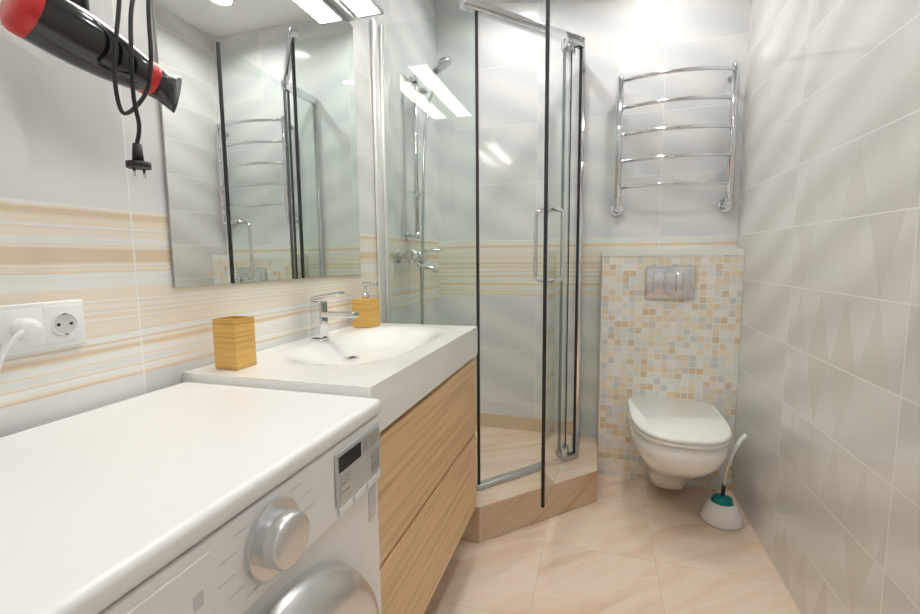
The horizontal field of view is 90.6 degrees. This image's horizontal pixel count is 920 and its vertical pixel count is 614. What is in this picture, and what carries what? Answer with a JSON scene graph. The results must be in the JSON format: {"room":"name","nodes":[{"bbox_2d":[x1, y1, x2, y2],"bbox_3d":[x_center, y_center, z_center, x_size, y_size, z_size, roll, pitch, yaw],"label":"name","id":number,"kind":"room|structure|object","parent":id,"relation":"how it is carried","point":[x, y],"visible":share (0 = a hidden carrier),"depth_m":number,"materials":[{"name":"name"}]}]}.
{"room":"bathroom","nodes":[
{"label":"bathroom","id":0,"kind":"room"},
{"bbox_2d":[0,0,439,437],"bbox_3d":[-0.599,-0.260,1.132,0.080,2.540,3.205,1,6,17],"label":"wall","id":1,"kind":"structure","parent":0,"point":[83,215],"depth_m":0.86,"materials":[{"name":"tile"}]},
{"bbox_2d":[0,299,86,370],"bbox_3d":[-0.668,0.039,0.717,0.038,0.094,0.119,1,6,17],"label":"double electrical outlet","id":2,"kind":"object","parent":1,"relation":"attached to","point":[31,327],"visible":1,"depth_m":0.71,"materials":[{"name":"white plastic"}]},
{"bbox_2d":[0,0,181,179],"bbox_3d":[-0.589,-0.427,0.737,0.157,0.428,0.242,1,6,17],"label":"hair dryer","id":3,"kind":"object","parent":1,"relation":"hanging from","point":[77,34],"visible":1,"depth_m":0.70,"materials":[{"name":"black plastic"}]},
{"bbox_2d":[151,0,383,287],"bbox_3d":[-0.436,-0.545,1.277,0.134,0.933,0.795,1,6,17],"label":"mirror","id":4,"kind":"object","parent":1,"relation":"attached to","point":[259,136],"visible":1,"depth_m":1.20,"materials":[{"name":"grey mirror"}]},
{"bbox_2d":[182,291,477,613],"bbox_3d":[-0.269,0.368,1.335,0.456,0.823,0.800,1,6,17],"label":"bathroom vanity","id":5,"kind":"object","parent":1,"relation":"attached to","point":[418,381],"visible":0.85,"depth_m":1.17,"materials":[{"name":"brown wood"}]},
{"bbox_2d":[212,316,256,369],"bbox_3d":[-0.511,0.080,1.033,0.060,0.112,0.060,1,6,17],"label":"cup","id":6,"kind":"object","parent":5,"relation":"on","point":[234,343],"visible":0.94,"depth_m":1.01,"materials":[{"name":"yellow wood"}]},
{"bbox_2d":[352,282,379,327],"bbox_3d":[-0.332,-0.010,1.633,0.086,0.160,0.072,1,6,17],"label":"soap dispenser","id":7,"kind":"object","parent":5,"relation":"on","point":[366,306],"visible":1,"depth_m":1.61,"materials":[{"name":"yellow wood"}]},
{"bbox_2d":[394,57,452,323],"bbox_3d":[-0.153,-0.340,2.117,0.202,1.622,0.312,1,6,17],"label":"column","id":8,"kind":"structure","parent":1,"relation":"attached to","point":[438,70],"depth_m":2.06,"materials":[{"name":"silver metal"}]},
{"bbox_2d":[435,0,749,449],"bbox_3d":[0.605,-0.406,2.393,1.493,2.540,0.080,1,6,17],"label":"wall","id":9,"kind":"structure","parent":0,"point":[628,38],"depth_m":2.34,"materials":[{"name":"tile"}]},
{"bbox_2d":[610,62,739,215],"bbox_3d":[0.995,-0.766,2.118,0.542,0.644,0.142,1,6,17],"label":"rail","id":10,"kind":"object","parent":9,"relation":"attached to","point":[724,205],"visible":1,"depth_m":2.06,"materials":[{"name":"silver metal"}]},
{"bbox_2d":[424,475,800,613],"bbox_3d":[0.167,1.040,1.042,1.653,0.080,3.205,1,6,17],"label":"floor","id":11,"kind":"structure","parent":0,"point":[624,546],"depth_m":1.64,"materials":[{"name":"tile"}]},
{"bbox_2d":[0,382,380,613],"bbox_3d":[-0.432,0.618,0.665,0.505,0.850,0.604,1,6,17],"label":"washing machine","id":12,"kind":"object","parent":11,"relation":"on","point":[191,498],"visible":1,"depth_m":0.56,"materials":[{"name":"white plastic"}]},
{"bbox_2d":[370,0,596,542],"bbox_3d":[0.183,-0.144,2.065,0.881,2.058,0.838,1,6,17],"label":"cabin","id":13,"kind":"object","parent":11,"relation":"on","point":[530,471],"visible":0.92,"depth_m":1.85,"materials":[{"name":"glass"}]},
{"bbox_2d":[597,248,744,490],"bbox_3d":[1.003,0.291,2.236,0.609,1.140,0.131,1,6,17],"label":"wall","id":14,"kind":"structure","parent":11,"relation":"on","point":[684,349],"depth_m":2.17,"materials":[{"name":"tile"}]},
{"bbox_2d":[645,266,695,298],"bbox_3d":[0.980,-0.114,2.122,0.210,0.150,0.016,1,6,17],"label":"flush plate","id":15,"kind":"object","parent":14,"relation":"attached to","point":[670,282],"visible":1,"depth_m":2.12,"materials":[{"name":"silver metal"}]},
{"bbox_2d":[628,396,731,489],"bbox_3d":[0.921,0.654,1.948,0.374,0.390,0.538,1,6,17],"label":"toilet","id":16,"kind":"object","parent":14,"relation":"attached to","point":[679,444],"visible":1,"depth_m":1.79,"materials":[{"name":"white ceramic"}]},
{"bbox_2d":[700,433,747,530],"bbox_3d":[1.099,0.709,1.892,0.162,0.379,0.158,1,6,17],"label":"toilet brush","id":17,"kind":"object","parent":11,"relation":"on","point":[721,510],"visible":1,"depth_m":1.87,"materials":[{"name":"white plastic"}]},
{"bbox_2d":[731,0,919,613],"bbox_3d":[0.907,-0.226,0.679,0.080,2.540,3.205,1,6,17],"label":"wall","id":18,"kind":"structure","parent":0,"point":[825,489],"depth_m":1.26,"materials":[{"name":"tile"}]}
]}

